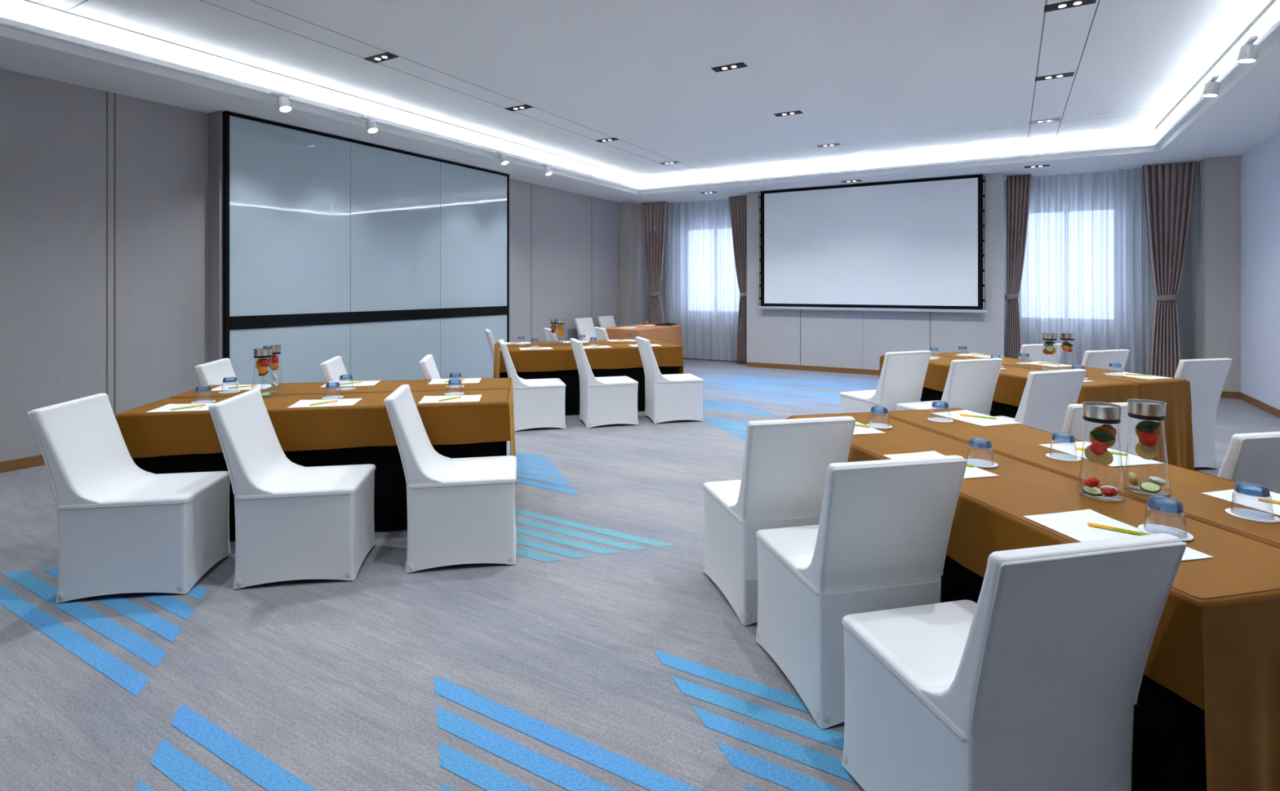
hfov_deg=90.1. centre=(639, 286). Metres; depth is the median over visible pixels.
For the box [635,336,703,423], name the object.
banquet chair
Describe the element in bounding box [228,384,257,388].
pencil
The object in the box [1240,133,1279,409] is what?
wall
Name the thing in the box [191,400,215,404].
coaster
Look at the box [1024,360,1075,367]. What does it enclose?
paper sheet
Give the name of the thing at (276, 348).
carafe
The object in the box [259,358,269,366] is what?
watermelon piece
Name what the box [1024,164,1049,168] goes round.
recessed light
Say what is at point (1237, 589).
tablecloth
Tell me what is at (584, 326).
banquet chair
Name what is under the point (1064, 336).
carafe
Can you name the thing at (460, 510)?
banquet chair
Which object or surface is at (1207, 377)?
banquet chair
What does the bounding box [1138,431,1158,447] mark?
watermelon piece
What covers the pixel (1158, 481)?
piece
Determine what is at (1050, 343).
leaf
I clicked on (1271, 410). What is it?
baseboard
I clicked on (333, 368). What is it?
banquet chair
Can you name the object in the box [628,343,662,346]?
paper sheet
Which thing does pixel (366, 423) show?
tablecloth
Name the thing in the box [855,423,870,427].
pencil
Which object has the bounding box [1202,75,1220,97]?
track spotlight
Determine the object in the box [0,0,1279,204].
ceiling
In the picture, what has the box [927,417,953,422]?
coaster
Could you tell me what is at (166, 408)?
paper sheet
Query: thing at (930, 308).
trim
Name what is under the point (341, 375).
tumbler
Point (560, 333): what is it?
slice
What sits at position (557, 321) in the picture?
carafe
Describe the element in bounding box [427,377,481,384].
paper sheet
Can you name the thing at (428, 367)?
banquet chair
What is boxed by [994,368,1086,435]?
banquet chair
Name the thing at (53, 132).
wall
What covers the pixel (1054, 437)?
tumbler
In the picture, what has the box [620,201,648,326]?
wall
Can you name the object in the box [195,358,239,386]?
banquet chair
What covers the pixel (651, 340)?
tablecloth
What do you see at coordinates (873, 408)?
tumbler
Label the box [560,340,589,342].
paper sheet
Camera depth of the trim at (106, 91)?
5.56 m
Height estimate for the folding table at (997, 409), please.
0.734 m
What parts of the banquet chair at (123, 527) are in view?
backrest, seat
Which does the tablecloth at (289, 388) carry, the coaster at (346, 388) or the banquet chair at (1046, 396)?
the coaster at (346, 388)
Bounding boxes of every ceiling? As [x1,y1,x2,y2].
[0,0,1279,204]
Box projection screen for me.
[757,173,986,312]
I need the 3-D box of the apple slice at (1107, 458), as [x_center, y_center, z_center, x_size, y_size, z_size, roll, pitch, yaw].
[1.534,0.564,2.112,0.052,0.052,0.013,0,0,38]
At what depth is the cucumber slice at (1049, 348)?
5.33 m
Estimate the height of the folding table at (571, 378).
0.734 m
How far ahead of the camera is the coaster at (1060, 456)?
2.62 m
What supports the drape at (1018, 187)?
hanging from the ceiling at (35, 41)
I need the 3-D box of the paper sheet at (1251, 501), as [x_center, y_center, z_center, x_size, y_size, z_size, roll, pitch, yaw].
[2.059,0.697,2.016,0.246,0.005,0.355,0,0,-14]
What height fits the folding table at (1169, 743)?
0.734 m
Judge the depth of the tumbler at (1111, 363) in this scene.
5.04 m
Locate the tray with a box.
[654,322,676,325]
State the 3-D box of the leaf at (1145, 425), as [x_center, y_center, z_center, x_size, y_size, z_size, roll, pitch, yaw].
[1.720,0.472,2.162,0.066,0.037,0.016,0,0,39]
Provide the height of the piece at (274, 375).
0.046 m
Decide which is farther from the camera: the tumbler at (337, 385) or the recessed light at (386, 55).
the recessed light at (386, 55)
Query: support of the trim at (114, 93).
attached to the wall at (53, 132)
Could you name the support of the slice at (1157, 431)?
in the carafe at (1140, 409)
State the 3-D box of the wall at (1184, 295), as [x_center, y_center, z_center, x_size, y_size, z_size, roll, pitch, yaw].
[4.106,-0.300,11.312,9.400,3.500,0.200,0,0,30]
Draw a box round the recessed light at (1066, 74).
[1035,71,1074,80]
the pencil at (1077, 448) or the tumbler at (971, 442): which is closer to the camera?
the tumbler at (971, 442)
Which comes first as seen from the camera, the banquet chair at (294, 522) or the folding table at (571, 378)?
the banquet chair at (294, 522)
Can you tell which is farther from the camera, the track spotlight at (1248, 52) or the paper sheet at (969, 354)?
the paper sheet at (969, 354)
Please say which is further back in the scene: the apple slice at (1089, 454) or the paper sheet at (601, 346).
the paper sheet at (601, 346)
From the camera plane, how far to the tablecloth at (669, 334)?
10.88 m
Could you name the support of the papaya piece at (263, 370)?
in the carafe at (261, 353)
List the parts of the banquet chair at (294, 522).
backrest, seat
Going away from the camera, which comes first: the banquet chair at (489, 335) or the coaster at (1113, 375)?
the coaster at (1113, 375)
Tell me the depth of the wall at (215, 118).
6.20 m
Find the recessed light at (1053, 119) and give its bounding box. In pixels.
[1029,118,1060,124]
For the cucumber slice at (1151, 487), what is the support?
in the carafe at (1140, 409)
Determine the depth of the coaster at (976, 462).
2.51 m
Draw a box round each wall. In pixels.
[0,68,620,462]
[208,111,222,362]
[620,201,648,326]
[648,180,1191,360]
[746,173,1004,369]
[1191,155,1240,391]
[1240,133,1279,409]
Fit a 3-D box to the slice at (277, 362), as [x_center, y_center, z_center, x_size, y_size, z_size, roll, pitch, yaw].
[-2.440,0.504,4.244,0.072,0.072,0.014,0,0,-33]
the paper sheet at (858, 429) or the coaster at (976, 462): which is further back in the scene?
the paper sheet at (858, 429)
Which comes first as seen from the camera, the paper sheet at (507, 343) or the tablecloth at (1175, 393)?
the tablecloth at (1175, 393)
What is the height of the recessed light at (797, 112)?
0.006 m
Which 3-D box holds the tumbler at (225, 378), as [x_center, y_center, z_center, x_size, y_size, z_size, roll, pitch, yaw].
[-2.727,0.651,4.244,0.097,0.092,0.097,0,0,-4]
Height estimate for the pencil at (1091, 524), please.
0.010 m
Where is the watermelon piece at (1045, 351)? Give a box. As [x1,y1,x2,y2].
[1043,347,1049,354]
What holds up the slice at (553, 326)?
in the carafe at (552, 321)
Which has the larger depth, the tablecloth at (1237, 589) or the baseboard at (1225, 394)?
the baseboard at (1225, 394)
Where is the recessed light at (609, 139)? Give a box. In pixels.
[595,137,617,142]
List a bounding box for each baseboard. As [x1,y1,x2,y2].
[0,454,44,473]
[746,361,879,375]
[1220,391,1239,399]
[1240,391,1279,417]
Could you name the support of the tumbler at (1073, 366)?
on the coaster
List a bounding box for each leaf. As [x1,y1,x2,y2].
[1045,341,1054,345]
[1063,342,1073,346]
[1089,430,1115,441]
[1135,421,1159,431]
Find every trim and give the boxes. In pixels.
[106,91,107,394]
[114,93,115,415]
[530,182,531,342]
[800,309,800,364]
[929,308,930,351]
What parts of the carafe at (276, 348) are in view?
steel lid, glass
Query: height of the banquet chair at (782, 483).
0.888 m
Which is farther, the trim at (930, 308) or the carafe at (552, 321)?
the trim at (930, 308)
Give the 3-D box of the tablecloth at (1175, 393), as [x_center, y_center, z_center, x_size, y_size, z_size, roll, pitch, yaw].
[3.557,1.062,5.743,0.542,0.726,2.218,0,0,-18]
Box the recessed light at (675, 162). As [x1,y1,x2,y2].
[660,160,678,164]
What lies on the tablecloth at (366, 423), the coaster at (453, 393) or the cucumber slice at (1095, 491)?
the coaster at (453, 393)
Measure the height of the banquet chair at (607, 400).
0.888 m
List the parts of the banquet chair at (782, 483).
seat, backrest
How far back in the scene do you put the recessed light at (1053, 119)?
7.58 m
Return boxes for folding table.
[132,440,504,541]
[501,366,676,415]
[504,440,506,455]
[920,386,1018,417]
[940,555,1206,790]
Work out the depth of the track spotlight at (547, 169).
9.19 m
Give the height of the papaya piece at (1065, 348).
0.050 m
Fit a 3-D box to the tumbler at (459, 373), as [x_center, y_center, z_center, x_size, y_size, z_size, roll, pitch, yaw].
[-1.294,0.651,4.474,0.097,0.092,0.097,0,0,-3]
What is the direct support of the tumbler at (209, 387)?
on the coaster at (202, 401)
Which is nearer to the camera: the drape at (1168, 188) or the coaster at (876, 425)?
the coaster at (876, 425)
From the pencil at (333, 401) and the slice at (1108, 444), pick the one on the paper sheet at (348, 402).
the pencil at (333, 401)
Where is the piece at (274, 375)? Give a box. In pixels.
[271,373,277,380]
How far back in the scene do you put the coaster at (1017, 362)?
5.76 m
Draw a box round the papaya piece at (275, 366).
[270,363,279,370]
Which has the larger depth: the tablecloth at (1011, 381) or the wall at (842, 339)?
the wall at (842, 339)
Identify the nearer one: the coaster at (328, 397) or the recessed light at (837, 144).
the coaster at (328, 397)
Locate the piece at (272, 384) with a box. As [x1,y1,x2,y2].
[270,382,277,386]
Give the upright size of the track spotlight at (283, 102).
0.156 m
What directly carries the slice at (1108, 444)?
in the carafe at (1099, 412)
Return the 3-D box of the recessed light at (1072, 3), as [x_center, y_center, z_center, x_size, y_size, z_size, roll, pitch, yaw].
[2.995,-1.967,4.448,0.304,0.006,0.124,0,0,30]
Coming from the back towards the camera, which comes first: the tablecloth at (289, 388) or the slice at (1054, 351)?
the slice at (1054, 351)
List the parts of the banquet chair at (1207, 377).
backrest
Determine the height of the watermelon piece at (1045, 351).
0.053 m
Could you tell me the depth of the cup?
11.77 m
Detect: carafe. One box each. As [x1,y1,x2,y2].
[251,347,275,398]
[261,345,283,392]
[548,319,559,344]
[555,319,565,345]
[1040,333,1058,370]
[1057,333,1076,369]
[1078,401,1125,501]
[1123,399,1171,496]
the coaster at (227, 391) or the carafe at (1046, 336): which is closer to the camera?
the coaster at (227, 391)
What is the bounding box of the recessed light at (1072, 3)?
[1044,0,1096,12]
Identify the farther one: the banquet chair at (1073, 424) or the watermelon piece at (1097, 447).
the banquet chair at (1073, 424)
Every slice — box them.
[255,359,268,369]
[261,392,271,396]
[268,358,279,367]
[551,324,556,329]
[557,324,563,330]
[557,330,563,337]
[1045,345,1053,351]
[1048,346,1056,354]
[1081,485,1102,496]
[1084,444,1097,462]
[1088,426,1115,448]
[1093,450,1113,465]
[1134,420,1161,439]
[1136,443,1158,459]
[1139,481,1160,493]
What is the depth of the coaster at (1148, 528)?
1.81 m
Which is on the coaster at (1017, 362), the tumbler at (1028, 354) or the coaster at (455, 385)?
the tumbler at (1028, 354)
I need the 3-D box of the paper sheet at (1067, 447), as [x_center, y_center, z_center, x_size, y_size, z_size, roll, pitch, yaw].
[1.916,0.697,2.671,0.246,0.005,0.355,0,0,-11]
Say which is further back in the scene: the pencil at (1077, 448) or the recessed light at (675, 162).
the recessed light at (675, 162)
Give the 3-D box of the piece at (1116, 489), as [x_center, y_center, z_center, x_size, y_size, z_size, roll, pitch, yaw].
[1.562,0.676,2.126,0.051,0.026,0.036,0,0,36]
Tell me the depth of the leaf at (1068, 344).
5.35 m
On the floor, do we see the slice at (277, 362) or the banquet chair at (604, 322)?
the banquet chair at (604, 322)
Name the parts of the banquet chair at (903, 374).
seat, backrest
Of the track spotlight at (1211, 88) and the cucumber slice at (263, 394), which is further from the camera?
the track spotlight at (1211, 88)
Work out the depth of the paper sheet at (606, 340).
8.33 m
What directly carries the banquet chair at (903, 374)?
on the floor
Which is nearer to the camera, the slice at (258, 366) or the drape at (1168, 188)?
the slice at (258, 366)
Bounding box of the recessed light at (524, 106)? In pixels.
[505,104,533,111]
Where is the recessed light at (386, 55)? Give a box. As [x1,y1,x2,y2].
[364,52,399,62]
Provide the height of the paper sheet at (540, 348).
0.005 m
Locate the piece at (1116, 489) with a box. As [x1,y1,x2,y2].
[1099,485,1118,492]
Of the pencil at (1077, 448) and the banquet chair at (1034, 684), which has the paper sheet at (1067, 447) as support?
the pencil at (1077, 448)
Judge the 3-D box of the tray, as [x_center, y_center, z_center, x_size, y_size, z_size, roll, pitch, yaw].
[0.473,0.682,11.620,0.308,0.034,0.388,0,0,22]
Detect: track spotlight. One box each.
[271,92,291,112]
[360,115,377,133]
[496,151,508,164]
[541,163,552,175]
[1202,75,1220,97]
[1236,35,1259,62]
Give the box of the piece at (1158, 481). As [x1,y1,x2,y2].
[1147,476,1166,485]
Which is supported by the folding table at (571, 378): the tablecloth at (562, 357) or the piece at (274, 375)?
the tablecloth at (562, 357)
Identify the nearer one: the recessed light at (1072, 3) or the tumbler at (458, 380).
the tumbler at (458, 380)
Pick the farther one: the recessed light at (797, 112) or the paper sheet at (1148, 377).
the recessed light at (797, 112)
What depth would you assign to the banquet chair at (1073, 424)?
3.06 m
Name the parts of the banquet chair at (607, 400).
backrest, seat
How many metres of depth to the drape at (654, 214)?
12.84 m
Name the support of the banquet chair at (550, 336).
on the floor
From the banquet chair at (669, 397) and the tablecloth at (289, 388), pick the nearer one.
the tablecloth at (289, 388)
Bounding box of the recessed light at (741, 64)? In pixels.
[711,62,747,72]
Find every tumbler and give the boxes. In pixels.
[193,385,213,402]
[221,377,238,392]
[324,382,341,398]
[337,374,353,389]
[446,378,462,395]
[448,372,462,386]
[868,405,889,426]
[930,400,950,417]
[957,346,968,355]
[966,437,994,462]
[1017,352,1030,363]
[1048,432,1077,456]
[1071,364,1085,377]
[1107,362,1123,375]
[1143,495,1187,537]
[1230,481,1274,519]
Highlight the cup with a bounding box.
[643,320,648,324]
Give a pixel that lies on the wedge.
(1133, 478)
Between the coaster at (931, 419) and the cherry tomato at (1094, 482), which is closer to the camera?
the cherry tomato at (1094, 482)
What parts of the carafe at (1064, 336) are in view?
steel lid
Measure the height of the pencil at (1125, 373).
0.010 m
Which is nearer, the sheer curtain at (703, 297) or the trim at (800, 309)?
the trim at (800, 309)
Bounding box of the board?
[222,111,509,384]
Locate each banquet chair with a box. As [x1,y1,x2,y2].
[26,393,231,603]
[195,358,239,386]
[208,389,376,589]
[320,355,350,382]
[383,384,516,573]
[419,354,440,379]
[484,328,494,372]
[498,339,565,431]
[543,328,557,341]
[569,337,638,427]
[573,317,597,340]
[594,326,608,340]
[597,315,615,328]
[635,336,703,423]
[702,416,855,625]
[755,455,967,728]
[840,350,931,413]
[841,533,1186,790]
[896,357,1003,415]
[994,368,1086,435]
[1017,343,1062,363]
[1060,402,1157,455]
[1080,349,1129,371]
[1173,358,1232,468]
[1217,431,1279,493]
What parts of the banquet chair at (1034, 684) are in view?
seat, backrest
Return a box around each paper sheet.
[146,403,213,412]
[209,383,278,391]
[287,398,362,408]
[320,380,381,386]
[418,394,481,403]
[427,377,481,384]
[505,342,530,344]
[519,346,553,350]
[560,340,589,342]
[583,345,613,348]
[606,339,636,341]
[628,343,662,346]
[853,421,885,435]
[882,450,999,479]
[931,409,1022,426]
[959,353,1004,357]
[1022,509,1213,560]
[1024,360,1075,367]
[1038,440,1164,466]
[1102,371,1170,379]
[1200,486,1279,515]
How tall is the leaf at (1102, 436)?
0.035 m
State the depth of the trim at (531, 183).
10.50 m
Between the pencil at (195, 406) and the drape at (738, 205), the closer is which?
the pencil at (195, 406)
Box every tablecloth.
[115,388,515,501]
[168,377,516,485]
[493,338,664,377]
[496,342,683,377]
[604,324,682,346]
[786,412,1279,790]
[879,355,1139,406]
[880,408,1279,547]
[930,351,1194,470]
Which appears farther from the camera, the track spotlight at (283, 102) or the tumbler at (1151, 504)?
the track spotlight at (283, 102)
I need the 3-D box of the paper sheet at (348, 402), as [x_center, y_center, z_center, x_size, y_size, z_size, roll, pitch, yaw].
[-1.884,0.697,3.834,0.355,0.005,0.246,0,0,-11]
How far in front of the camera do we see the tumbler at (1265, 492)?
1.96 m
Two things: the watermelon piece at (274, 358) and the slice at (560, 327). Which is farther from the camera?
the slice at (560, 327)
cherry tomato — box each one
[1083,477,1100,488]
[1100,486,1118,496]
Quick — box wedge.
[1128,471,1138,486]
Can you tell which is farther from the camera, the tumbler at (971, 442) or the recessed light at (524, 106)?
the recessed light at (524, 106)
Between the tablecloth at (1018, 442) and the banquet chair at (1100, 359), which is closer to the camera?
the tablecloth at (1018, 442)
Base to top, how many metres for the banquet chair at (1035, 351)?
0.888 m
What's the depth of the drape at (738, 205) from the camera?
11.95 m
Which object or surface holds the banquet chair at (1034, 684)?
on the floor
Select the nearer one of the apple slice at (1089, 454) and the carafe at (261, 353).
the apple slice at (1089, 454)
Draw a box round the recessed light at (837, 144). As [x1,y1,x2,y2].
[816,142,840,147]
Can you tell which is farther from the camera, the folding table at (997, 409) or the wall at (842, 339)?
the wall at (842, 339)
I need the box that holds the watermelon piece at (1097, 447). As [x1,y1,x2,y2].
[1088,440,1106,455]
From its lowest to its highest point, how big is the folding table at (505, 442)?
0.734 m
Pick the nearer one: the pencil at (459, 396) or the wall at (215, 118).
the pencil at (459, 396)
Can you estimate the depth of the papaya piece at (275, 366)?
4.22 m
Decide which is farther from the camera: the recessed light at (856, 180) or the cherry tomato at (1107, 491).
the recessed light at (856, 180)
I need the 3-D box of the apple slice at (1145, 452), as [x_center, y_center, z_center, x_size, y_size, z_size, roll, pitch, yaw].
[1.724,0.558,2.170,0.058,0.058,0.015,0,0,38]
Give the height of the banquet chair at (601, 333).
0.888 m
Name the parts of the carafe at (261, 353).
steel lid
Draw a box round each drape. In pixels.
[641,201,666,324]
[728,195,746,363]
[1004,173,1031,358]
[1142,161,1196,377]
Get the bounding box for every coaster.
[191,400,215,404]
[218,390,239,393]
[321,395,343,399]
[336,386,355,390]
[444,391,463,395]
[446,384,464,387]
[866,422,892,428]
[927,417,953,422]
[966,458,998,467]
[1017,362,1031,364]
[1045,453,1080,461]
[1106,373,1124,376]
[1137,524,1194,541]
[1224,507,1279,522]
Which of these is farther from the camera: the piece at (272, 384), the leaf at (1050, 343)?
the leaf at (1050, 343)
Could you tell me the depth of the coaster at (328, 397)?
3.99 m
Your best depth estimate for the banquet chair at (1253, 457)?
2.44 m
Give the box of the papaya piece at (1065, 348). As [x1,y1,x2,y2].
[1062,345,1069,351]
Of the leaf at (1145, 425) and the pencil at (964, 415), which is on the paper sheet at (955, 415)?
the pencil at (964, 415)
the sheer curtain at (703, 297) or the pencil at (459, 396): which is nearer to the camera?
the pencil at (459, 396)
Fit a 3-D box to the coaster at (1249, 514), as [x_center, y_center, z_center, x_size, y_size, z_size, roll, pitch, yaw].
[1.871,0.698,1.952,0.122,0.002,0.122,0,0,9]
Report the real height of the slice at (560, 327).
0.072 m
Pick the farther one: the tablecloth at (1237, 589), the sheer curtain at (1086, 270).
the sheer curtain at (1086, 270)
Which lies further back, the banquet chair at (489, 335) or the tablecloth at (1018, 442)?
the banquet chair at (489, 335)
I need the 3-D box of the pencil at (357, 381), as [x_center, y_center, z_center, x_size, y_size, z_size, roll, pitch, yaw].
[-2.076,0.692,4.579,0.010,0.010,0.173,0,0,40]
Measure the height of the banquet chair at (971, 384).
0.888 m
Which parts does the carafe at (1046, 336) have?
steel lid, glass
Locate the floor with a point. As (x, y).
(606, 657)
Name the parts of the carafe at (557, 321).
steel lid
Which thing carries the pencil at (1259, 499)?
on the paper sheet at (1251, 501)
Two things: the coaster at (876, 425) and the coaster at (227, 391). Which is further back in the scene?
the coaster at (227, 391)
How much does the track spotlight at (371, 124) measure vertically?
0.156 m
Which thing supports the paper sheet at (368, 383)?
on the tablecloth at (289, 388)
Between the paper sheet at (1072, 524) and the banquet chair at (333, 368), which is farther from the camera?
the banquet chair at (333, 368)
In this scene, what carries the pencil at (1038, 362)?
on the paper sheet at (1032, 362)
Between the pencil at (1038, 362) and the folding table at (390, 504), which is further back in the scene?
the pencil at (1038, 362)
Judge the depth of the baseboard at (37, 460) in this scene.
5.07 m
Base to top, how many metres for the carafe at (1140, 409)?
0.304 m
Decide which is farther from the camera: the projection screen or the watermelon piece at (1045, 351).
the projection screen
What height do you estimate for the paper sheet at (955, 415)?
0.005 m
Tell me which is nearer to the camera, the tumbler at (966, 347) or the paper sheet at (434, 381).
the paper sheet at (434, 381)
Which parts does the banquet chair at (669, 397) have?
backrest, seat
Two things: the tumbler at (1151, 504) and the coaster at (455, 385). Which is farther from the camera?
the coaster at (455, 385)
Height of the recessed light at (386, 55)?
0.006 m
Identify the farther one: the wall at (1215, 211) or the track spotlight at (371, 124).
the wall at (1215, 211)
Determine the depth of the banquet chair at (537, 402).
6.45 m
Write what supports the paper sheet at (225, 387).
on the tablecloth at (289, 388)
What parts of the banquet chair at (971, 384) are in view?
seat, backrest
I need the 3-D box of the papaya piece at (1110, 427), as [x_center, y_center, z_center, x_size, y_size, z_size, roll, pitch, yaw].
[1.559,0.484,2.130,0.050,0.050,0.022,0,0,36]
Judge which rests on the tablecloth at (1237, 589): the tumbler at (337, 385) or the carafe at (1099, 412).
the carafe at (1099, 412)
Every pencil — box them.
[170,404,205,410]
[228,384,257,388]
[309,400,337,405]
[339,381,362,385]
[438,395,461,401]
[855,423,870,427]
[960,413,996,419]
[1038,362,1060,364]
[1076,447,1127,455]
[1087,522,1152,535]
[1124,373,1152,376]
[1257,497,1279,503]
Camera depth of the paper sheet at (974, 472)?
2.59 m
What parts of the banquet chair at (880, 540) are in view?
seat, backrest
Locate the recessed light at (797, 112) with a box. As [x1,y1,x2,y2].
[773,110,803,116]
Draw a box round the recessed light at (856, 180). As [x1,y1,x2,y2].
[840,179,862,182]
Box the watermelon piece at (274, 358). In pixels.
[269,355,278,363]
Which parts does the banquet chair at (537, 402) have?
backrest, seat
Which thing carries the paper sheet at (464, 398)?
on the tablecloth at (366, 423)
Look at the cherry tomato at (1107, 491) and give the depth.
2.09 m
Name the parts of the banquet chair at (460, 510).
backrest, seat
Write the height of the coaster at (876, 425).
0.002 m
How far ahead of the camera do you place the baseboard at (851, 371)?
10.96 m
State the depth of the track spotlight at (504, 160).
8.39 m
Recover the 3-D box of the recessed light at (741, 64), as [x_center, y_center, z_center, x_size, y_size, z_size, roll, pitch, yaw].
[0.801,-1.967,5.727,0.304,0.006,0.124,0,0,30]
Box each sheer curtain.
[665,198,740,360]
[1017,167,1155,374]
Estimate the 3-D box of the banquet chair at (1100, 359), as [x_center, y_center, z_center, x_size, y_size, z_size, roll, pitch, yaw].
[4.043,1.005,5.929,0.486,0.888,0.655,0,0,-17]
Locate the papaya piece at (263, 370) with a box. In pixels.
[257,366,266,374]
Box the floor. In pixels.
[0,357,1279,790]
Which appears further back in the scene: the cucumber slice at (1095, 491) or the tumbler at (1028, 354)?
the tumbler at (1028, 354)
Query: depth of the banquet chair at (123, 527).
3.00 m
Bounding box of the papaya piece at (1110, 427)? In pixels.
[1100,424,1116,436]
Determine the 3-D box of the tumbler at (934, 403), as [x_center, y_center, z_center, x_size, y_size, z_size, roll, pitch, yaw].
[1.574,0.651,3.346,0.097,0.092,0.097,0,0,-21]
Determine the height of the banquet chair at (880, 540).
0.888 m

